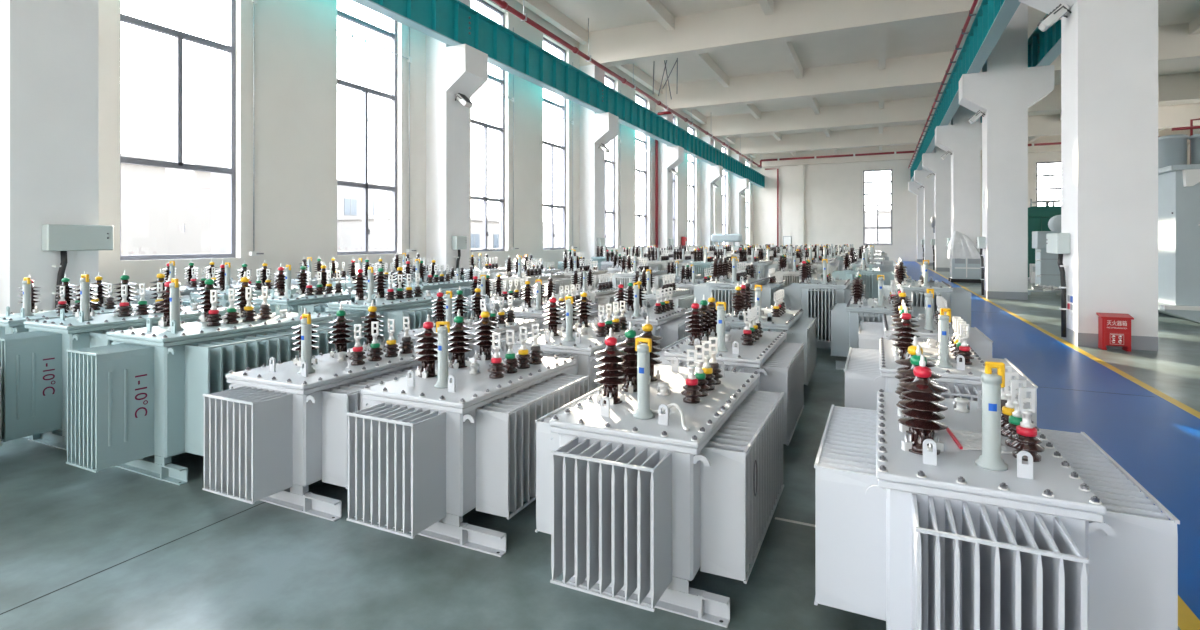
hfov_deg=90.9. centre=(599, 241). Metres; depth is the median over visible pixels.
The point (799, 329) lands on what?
transformer
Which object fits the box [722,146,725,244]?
window
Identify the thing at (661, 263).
transformer
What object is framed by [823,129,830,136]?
ceiling beam
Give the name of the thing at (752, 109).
ceiling beam
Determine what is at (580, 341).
transformer
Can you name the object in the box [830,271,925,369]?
transformer
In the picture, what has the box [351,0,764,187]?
beam
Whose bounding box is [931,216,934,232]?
wall fan
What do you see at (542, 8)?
ceiling beam
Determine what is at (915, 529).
transformer
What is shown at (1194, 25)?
ceiling beam
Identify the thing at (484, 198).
window
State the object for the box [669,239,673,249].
junction box
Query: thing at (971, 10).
rail
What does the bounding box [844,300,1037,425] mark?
transformer
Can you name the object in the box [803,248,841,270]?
transformer
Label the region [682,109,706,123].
ceiling beam
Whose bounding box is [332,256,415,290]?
transformer
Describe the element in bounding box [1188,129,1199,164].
wall
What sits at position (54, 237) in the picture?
junction box
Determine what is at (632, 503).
transformer
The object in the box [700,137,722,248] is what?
column
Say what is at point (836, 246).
transformer
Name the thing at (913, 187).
column
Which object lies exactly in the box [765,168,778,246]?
standpipe
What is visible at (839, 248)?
transformer
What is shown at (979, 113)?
floodlight
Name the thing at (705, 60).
ceiling beam
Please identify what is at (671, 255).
transformer
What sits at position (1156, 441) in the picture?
walkway
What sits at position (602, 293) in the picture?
transformer
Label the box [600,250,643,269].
transformer
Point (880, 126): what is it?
ceiling beam
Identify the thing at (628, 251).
transformer
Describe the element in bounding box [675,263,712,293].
transformer
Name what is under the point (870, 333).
transformer
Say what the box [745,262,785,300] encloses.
transformer
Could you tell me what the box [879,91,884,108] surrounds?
ceiling beam
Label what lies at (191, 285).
transformer
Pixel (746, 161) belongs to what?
window
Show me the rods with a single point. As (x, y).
(677, 58)
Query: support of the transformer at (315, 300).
on the floor
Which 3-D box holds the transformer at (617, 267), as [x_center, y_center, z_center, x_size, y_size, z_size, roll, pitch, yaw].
[0.752,0.951,15.223,1.131,1.338,1.810,0,0,26]
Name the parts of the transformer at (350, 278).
lid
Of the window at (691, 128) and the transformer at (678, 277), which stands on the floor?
the transformer at (678, 277)
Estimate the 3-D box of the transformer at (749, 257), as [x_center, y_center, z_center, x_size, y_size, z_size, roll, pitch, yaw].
[6.310,0.892,23.398,1.147,1.455,1.836,0,0,27]
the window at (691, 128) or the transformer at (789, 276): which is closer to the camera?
the transformer at (789, 276)
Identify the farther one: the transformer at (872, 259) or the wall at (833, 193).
the wall at (833, 193)
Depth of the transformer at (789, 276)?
13.11 m
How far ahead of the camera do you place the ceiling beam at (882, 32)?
22.93 m
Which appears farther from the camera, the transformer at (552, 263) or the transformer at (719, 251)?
the transformer at (719, 251)
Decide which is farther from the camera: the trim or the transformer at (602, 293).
the trim
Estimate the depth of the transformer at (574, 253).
18.45 m
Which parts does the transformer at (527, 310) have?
lid, tank, terminal plate, terminal plate, terminal plate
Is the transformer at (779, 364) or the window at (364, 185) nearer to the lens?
the transformer at (779, 364)
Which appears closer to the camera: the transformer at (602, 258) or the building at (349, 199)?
the transformer at (602, 258)
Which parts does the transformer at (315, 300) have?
terminal plate, tank, lid, terminal plate, terminal plate, terminal plate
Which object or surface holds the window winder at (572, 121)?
in the wall at (295, 41)
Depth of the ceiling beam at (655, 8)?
19.67 m
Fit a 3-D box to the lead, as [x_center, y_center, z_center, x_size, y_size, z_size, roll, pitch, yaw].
[0.342,0.815,2.817,0.093,0.066,0.368,0,0,-26]
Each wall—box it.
[98,0,752,303]
[753,145,1187,260]
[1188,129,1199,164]
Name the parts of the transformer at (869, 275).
tank, lid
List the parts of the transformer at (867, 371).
lid, tank, terminal plate, terminal plate, terminal plate, terminal plate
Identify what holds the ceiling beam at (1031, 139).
attached to the ceiling
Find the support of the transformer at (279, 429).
on the floor
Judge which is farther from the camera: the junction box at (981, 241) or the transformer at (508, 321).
the junction box at (981, 241)
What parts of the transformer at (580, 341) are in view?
tank, lid, terminal plate, terminal plate, terminal plate, terminal plate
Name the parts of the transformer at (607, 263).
lid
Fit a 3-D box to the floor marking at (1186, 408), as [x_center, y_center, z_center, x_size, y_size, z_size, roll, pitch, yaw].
[12.036,1.625,19.142,0.100,0.010,64.100,0,0,25]
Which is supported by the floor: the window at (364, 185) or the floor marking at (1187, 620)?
the floor marking at (1187, 620)
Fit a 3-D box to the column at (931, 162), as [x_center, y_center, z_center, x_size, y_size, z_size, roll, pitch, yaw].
[18.863,-2.540,32.284,2.150,8.320,0.917,0,0,25]
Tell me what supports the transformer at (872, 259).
on the floor
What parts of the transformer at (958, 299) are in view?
lid, tank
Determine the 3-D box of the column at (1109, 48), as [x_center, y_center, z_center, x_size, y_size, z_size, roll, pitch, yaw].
[8.015,-2.540,9.339,2.150,8.320,0.917,0,0,25]
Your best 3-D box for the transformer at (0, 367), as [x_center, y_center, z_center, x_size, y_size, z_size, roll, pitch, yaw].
[-4.903,1.040,3.629,1.127,1.160,1.680,0,0,25]
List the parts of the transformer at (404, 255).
lid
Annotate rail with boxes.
[908,0,980,168]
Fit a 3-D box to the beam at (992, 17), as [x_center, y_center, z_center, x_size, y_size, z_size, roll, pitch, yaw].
[11.780,-5.375,19.208,0.340,1.090,63.600,0,0,25]
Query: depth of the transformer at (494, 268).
14.19 m
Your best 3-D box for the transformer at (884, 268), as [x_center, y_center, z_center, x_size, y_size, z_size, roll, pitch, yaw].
[6.790,0.887,14.917,1.154,1.465,1.848,0,0,26]
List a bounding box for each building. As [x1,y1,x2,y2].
[121,153,216,254]
[211,165,391,253]
[337,216,543,250]
[543,223,606,247]
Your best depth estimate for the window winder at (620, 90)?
26.06 m
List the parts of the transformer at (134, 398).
terminal plate, lid, tank, terminal plate, terminal plate, terminal plate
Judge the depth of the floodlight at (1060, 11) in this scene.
9.52 m
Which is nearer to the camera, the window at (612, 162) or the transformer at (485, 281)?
the transformer at (485, 281)
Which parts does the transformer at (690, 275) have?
lid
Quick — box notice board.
[783,236,791,245]
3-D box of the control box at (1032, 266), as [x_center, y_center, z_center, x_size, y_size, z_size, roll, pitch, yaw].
[16.968,1.245,22.999,0.320,0.750,0.310,0,0,25]
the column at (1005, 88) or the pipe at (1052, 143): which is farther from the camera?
the pipe at (1052, 143)
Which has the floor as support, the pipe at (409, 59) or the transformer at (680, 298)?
the transformer at (680, 298)
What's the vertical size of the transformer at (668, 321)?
1.160 m
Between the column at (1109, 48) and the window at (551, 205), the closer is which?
the column at (1109, 48)
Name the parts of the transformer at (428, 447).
lid, tank, terminal plate, terminal plate, terminal plate, terminal plate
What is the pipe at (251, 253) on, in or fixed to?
in the wall at (295, 41)
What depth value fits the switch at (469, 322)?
5.94 m
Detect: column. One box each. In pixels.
[0,0,97,314]
[426,0,487,273]
[580,64,618,260]
[655,110,683,249]
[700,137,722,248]
[730,154,748,245]
[908,168,923,261]
[914,150,933,265]
[922,121,950,271]
[935,105,981,249]
[959,3,1053,299]
[1018,0,1157,350]
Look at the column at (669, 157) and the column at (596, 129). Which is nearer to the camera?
the column at (596, 129)
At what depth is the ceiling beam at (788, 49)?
24.45 m
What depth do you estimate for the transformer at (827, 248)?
24.77 m
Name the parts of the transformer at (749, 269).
lid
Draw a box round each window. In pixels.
[120,0,235,259]
[337,10,396,254]
[471,0,503,251]
[543,37,565,249]
[605,75,614,247]
[636,94,646,247]
[673,116,674,246]
[688,125,694,245]
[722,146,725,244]
[746,161,747,244]
[863,169,891,244]
[1036,161,1060,205]
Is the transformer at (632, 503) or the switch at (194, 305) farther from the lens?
the switch at (194, 305)
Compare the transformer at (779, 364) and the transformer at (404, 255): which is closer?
the transformer at (779, 364)
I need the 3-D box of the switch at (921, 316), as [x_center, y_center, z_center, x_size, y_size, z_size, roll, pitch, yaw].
[3.508,0.818,6.435,0.066,0.064,0.066,0,0,-20]
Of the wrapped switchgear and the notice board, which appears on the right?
the wrapped switchgear
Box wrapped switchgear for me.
[947,231,980,282]
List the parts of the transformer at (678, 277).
lid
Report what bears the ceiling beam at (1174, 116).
attached to the ceiling
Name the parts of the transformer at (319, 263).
lid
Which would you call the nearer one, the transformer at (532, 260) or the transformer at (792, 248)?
the transformer at (532, 260)
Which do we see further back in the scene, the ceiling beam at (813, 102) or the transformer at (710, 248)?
the ceiling beam at (813, 102)
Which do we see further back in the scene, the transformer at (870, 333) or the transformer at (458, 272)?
the transformer at (458, 272)
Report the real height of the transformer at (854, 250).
1.368 m
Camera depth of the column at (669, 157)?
30.09 m
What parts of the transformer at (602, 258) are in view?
lid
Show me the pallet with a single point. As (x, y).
(1039, 288)
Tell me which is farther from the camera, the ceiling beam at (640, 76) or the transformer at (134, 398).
the ceiling beam at (640, 76)
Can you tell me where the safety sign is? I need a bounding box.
[1067,294,1073,312]
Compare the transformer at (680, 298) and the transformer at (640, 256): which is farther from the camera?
the transformer at (640, 256)
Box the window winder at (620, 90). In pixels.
[616,90,623,246]
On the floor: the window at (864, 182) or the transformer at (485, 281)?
the transformer at (485, 281)
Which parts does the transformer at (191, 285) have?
lid, terminal plate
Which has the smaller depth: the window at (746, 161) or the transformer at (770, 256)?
the transformer at (770, 256)
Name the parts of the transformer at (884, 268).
lid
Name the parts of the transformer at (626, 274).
lid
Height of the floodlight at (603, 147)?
0.354 m
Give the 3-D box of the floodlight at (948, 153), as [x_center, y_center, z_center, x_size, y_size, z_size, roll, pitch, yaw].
[14.637,-3.651,24.914,0.411,0.340,0.367,0,0,25]
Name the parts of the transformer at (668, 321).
lid, tank, terminal plate, terminal plate, terminal plate, terminal plate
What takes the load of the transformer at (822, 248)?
on the floor
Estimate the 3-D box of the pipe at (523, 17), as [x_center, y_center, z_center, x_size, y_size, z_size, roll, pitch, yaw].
[0.763,-7.170,23.443,0.200,1.540,62.240,0,0,25]
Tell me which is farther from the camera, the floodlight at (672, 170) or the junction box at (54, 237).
the floodlight at (672, 170)
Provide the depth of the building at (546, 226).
91.14 m
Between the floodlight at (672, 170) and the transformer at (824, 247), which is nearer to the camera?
the transformer at (824, 247)
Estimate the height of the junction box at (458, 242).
1.700 m
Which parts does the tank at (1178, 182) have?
tank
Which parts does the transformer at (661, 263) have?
lid, tank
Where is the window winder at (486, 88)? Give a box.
[482,27,518,249]
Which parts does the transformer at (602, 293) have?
tank, lid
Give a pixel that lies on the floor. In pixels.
(265, 566)
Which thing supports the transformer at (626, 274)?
on the floor
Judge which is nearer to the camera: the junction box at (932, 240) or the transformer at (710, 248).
the transformer at (710, 248)
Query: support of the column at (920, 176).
on the floor
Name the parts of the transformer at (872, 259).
lid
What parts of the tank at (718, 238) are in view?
tank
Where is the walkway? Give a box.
[896,261,1199,619]
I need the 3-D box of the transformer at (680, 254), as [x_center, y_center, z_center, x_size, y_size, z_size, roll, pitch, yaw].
[2.856,0.926,19.375,1.093,1.387,1.750,0,0,25]
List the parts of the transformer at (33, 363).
terminal plate, tank, lid, terminal plate, terminal plate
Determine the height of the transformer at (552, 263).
1.157 m
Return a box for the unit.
[1032,215,1060,288]
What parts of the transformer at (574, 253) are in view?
lid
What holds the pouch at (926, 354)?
on the transformer at (867, 371)
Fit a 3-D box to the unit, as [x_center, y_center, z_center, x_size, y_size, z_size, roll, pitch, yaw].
[14.595,0.380,18.939,1.100,2.480,0.880,0,0,25]
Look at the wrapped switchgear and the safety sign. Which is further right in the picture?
the safety sign
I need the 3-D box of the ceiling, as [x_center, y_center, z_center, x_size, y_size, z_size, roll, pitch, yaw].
[13.682,-8.065,18.364,30.360,0.250,64.700,0,0,25]
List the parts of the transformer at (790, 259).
lid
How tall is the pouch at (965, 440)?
0.013 m
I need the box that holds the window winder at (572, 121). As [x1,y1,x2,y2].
[543,62,576,248]
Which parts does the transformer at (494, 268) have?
lid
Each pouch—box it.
[923,352,938,357]
[946,428,1010,452]
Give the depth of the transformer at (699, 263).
16.50 m
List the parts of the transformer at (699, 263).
lid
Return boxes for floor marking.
[895,261,1199,629]
[915,261,1199,418]
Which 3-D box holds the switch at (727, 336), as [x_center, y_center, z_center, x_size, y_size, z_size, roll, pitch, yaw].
[1.080,0.818,5.017,0.066,0.064,0.066,0,0,-20]
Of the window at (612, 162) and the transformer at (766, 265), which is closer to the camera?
the transformer at (766, 265)
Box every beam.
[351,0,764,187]
[516,0,587,44]
[579,0,1032,66]
[615,64,662,94]
[637,0,674,30]
[655,23,1199,110]
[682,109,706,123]
[692,53,728,86]
[700,72,1199,136]
[722,136,735,143]
[730,104,1199,154]
[742,104,760,119]
[752,128,1189,167]
[758,0,772,15]
[770,133,781,140]
[779,42,802,78]
[807,97,819,114]
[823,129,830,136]
[879,28,886,69]
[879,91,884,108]
[879,125,882,133]
[910,0,1020,181]
[980,14,1060,122]
[1029,136,1040,141]
[1189,15,1199,34]
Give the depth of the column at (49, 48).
7.61 m
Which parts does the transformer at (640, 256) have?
lid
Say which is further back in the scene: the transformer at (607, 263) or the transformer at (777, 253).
the transformer at (777, 253)
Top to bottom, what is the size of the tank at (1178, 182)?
4.255 m
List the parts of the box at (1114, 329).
lid, pictogram panel, door, door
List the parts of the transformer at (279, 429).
lid, tank, terminal plate, terminal plate, terminal plate, terminal plate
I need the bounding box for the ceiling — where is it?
[545,0,1199,137]
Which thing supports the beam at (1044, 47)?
on the column
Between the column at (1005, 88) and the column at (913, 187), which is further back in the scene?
the column at (913, 187)
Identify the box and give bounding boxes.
[41,224,113,307]
[452,236,466,271]
[597,238,604,256]
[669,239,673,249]
[921,239,923,264]
[931,239,934,269]
[976,237,985,294]
[1030,264,1034,282]
[1046,233,1069,336]
[1096,312,1133,351]
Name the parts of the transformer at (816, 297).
tank, lid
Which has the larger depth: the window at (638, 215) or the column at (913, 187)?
the column at (913, 187)
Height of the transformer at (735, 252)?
1.471 m
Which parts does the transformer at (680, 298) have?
lid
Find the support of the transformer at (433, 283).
on the floor
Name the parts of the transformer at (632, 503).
tank, lid, terminal plate, terminal plate, terminal plate, terminal plate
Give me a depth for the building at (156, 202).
21.90 m
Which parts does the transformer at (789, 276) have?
tank, lid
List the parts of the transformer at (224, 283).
tank, terminal plate, lid, terminal plate, terminal plate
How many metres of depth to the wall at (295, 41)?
12.15 m
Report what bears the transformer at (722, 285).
on the floor
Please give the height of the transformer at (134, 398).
1.360 m
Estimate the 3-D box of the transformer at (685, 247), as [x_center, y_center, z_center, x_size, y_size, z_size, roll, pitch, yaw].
[3.742,0.882,24.441,1.163,1.476,1.862,0,0,25]
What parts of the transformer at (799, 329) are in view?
tank, lid, terminal plate, terminal plate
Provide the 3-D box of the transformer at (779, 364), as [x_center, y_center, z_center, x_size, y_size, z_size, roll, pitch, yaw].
[1.113,1.040,5.016,1.070,1.160,1.810,0,0,25]
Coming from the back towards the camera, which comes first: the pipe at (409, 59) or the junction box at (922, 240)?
the junction box at (922, 240)
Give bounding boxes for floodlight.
[455,93,472,107]
[599,143,609,152]
[669,168,677,174]
[941,151,951,159]
[968,110,984,123]
[1037,4,1070,31]
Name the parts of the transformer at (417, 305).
terminal plate, lid, tank, terminal plate, terminal plate, terminal plate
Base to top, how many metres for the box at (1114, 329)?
0.537 m
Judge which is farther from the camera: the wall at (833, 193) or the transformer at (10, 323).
the wall at (833, 193)
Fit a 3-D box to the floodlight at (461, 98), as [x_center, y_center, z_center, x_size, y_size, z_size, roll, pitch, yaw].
[-3.458,-3.577,14.986,0.396,0.354,0.367,0,0,25]
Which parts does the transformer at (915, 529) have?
tank, lid, terminal plate, terminal plate, terminal plate, terminal plate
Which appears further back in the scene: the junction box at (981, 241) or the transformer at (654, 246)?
the transformer at (654, 246)
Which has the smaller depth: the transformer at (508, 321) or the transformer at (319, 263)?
the transformer at (508, 321)
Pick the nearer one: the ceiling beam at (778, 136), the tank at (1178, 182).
the tank at (1178, 182)
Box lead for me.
[650,403,688,430]
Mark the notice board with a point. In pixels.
(787, 240)
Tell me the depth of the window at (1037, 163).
44.57 m
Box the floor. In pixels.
[0,261,1199,629]
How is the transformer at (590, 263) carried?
on the floor
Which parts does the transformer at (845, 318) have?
tank, lid, terminal plate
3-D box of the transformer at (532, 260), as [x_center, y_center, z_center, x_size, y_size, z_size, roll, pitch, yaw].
[-1.547,0.950,13.762,1.133,1.340,1.812,0,0,25]
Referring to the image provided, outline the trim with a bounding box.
[798,165,803,248]
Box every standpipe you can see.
[655,111,671,247]
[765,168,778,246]
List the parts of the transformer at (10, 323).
tank, terminal plate, lid, terminal plate, terminal plate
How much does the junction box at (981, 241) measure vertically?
1.700 m
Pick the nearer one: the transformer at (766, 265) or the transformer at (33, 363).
the transformer at (33, 363)
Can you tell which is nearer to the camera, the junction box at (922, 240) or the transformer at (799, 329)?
the transformer at (799, 329)
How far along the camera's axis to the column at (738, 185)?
45.39 m
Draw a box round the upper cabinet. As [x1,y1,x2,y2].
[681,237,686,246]
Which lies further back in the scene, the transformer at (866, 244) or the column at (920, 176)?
the column at (920, 176)
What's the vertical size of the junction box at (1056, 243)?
1.700 m
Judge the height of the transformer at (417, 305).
1.360 m
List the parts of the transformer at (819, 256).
lid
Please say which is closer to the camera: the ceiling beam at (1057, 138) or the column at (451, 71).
the column at (451, 71)
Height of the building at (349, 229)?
3.850 m
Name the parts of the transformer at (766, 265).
tank, lid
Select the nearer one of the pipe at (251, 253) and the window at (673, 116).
the pipe at (251, 253)
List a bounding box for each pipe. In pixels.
[249,0,263,255]
[335,27,415,251]
[491,0,761,167]
[760,136,1159,166]
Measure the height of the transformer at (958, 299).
1.360 m
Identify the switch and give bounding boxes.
[190,303,198,309]
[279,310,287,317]
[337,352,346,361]
[466,319,472,325]
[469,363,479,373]
[581,327,587,334]
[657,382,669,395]
[725,334,730,341]
[918,314,924,319]
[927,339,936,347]
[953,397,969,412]
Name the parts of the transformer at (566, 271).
lid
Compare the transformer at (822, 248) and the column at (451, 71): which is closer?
the column at (451, 71)
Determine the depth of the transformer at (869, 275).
12.32 m
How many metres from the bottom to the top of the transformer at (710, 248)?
1.474 m
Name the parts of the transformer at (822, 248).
lid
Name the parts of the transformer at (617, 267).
lid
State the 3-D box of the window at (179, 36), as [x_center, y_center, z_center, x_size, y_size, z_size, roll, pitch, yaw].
[-7.002,-3.395,9.825,0.140,7.370,1.860,0,0,25]
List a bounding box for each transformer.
[0,269,238,449]
[0,272,152,334]
[0,367,1,445]
[66,272,335,484]
[117,259,254,304]
[181,260,315,306]
[202,300,437,520]
[235,262,376,313]
[291,256,348,286]
[312,263,468,348]
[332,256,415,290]
[347,305,589,556]
[384,252,455,280]
[385,257,480,299]
[396,284,544,362]
[448,265,489,283]
[464,253,515,279]
[464,271,542,318]
[490,254,571,301]
[496,275,605,330]
[502,253,561,275]
[513,288,662,394]
[529,258,560,271]
[535,316,783,627]
[554,268,624,312]
[556,254,613,287]
[558,249,601,270]
[569,257,597,269]
[588,278,699,348]
[591,246,627,262]
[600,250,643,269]
[607,253,655,273]
[607,253,674,290]
[614,267,693,314]
[623,247,643,256]
[627,246,660,263]
[642,248,689,273]
[647,245,660,256]
[653,292,803,445]
[660,248,676,259]
[666,260,703,282]
[671,249,693,264]
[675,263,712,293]
[676,245,704,259]
[690,247,727,277]
[694,255,782,316]
[707,245,738,258]
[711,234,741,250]
[714,249,737,260]
[715,279,816,384]
[723,245,746,256]
[727,258,757,277]
[737,248,779,277]
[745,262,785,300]
[747,246,766,260]
[757,247,792,268]
[765,246,788,256]
[767,253,822,285]
[770,247,802,267]
[782,246,803,259]
[784,257,864,348]
[793,249,837,275]
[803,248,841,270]
[813,246,844,270]
[814,336,1179,629]
[821,246,843,259]
[826,247,844,257]
[829,246,844,254]
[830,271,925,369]
[832,250,893,297]
[835,245,857,261]
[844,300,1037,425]
[848,248,893,272]
[854,250,879,261]
[858,246,892,264]
[858,284,992,357]
[861,245,888,259]
[866,244,886,254]
[884,258,971,326]
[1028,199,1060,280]
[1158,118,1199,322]
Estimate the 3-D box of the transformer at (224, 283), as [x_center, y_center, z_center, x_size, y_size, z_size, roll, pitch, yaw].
[-4.657,0.940,7.937,1.150,1.360,1.840,0,0,25]
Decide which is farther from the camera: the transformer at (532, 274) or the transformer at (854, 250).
the transformer at (854, 250)
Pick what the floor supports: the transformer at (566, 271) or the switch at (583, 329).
the transformer at (566, 271)
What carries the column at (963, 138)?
on the floor
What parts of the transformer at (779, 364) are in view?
tank, lid, terminal plate, terminal plate, terminal plate, terminal plate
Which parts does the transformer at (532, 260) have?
lid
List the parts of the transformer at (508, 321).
lid, tank, terminal plate, terminal plate, terminal plate, terminal plate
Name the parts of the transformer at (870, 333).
tank, lid, terminal plate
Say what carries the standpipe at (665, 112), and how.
on the floor
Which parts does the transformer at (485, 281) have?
lid, tank, terminal plate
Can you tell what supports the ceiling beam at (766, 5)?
attached to the ceiling
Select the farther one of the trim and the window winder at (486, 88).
the trim
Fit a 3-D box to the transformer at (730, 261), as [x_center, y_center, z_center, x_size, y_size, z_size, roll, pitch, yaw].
[3.363,1.013,14.160,1.180,1.215,1.760,0,0,25]
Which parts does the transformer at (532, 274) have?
lid, tank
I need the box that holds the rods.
[653,58,677,98]
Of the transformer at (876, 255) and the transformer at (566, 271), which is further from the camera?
the transformer at (876, 255)
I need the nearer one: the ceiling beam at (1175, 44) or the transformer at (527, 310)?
the transformer at (527, 310)
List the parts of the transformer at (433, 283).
tank, lid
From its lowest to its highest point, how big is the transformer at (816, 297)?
1.360 m
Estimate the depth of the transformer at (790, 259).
20.35 m
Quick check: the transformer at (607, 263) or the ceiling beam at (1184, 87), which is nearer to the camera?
the transformer at (607, 263)
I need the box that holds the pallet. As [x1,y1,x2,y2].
[1028,284,1060,295]
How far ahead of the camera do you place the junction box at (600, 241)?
22.48 m
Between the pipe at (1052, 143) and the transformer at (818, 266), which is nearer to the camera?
the transformer at (818, 266)
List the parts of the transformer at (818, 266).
lid, tank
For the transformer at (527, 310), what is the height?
1.160 m
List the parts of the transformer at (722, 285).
tank, lid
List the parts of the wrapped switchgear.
rail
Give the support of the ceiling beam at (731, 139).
attached to the ceiling

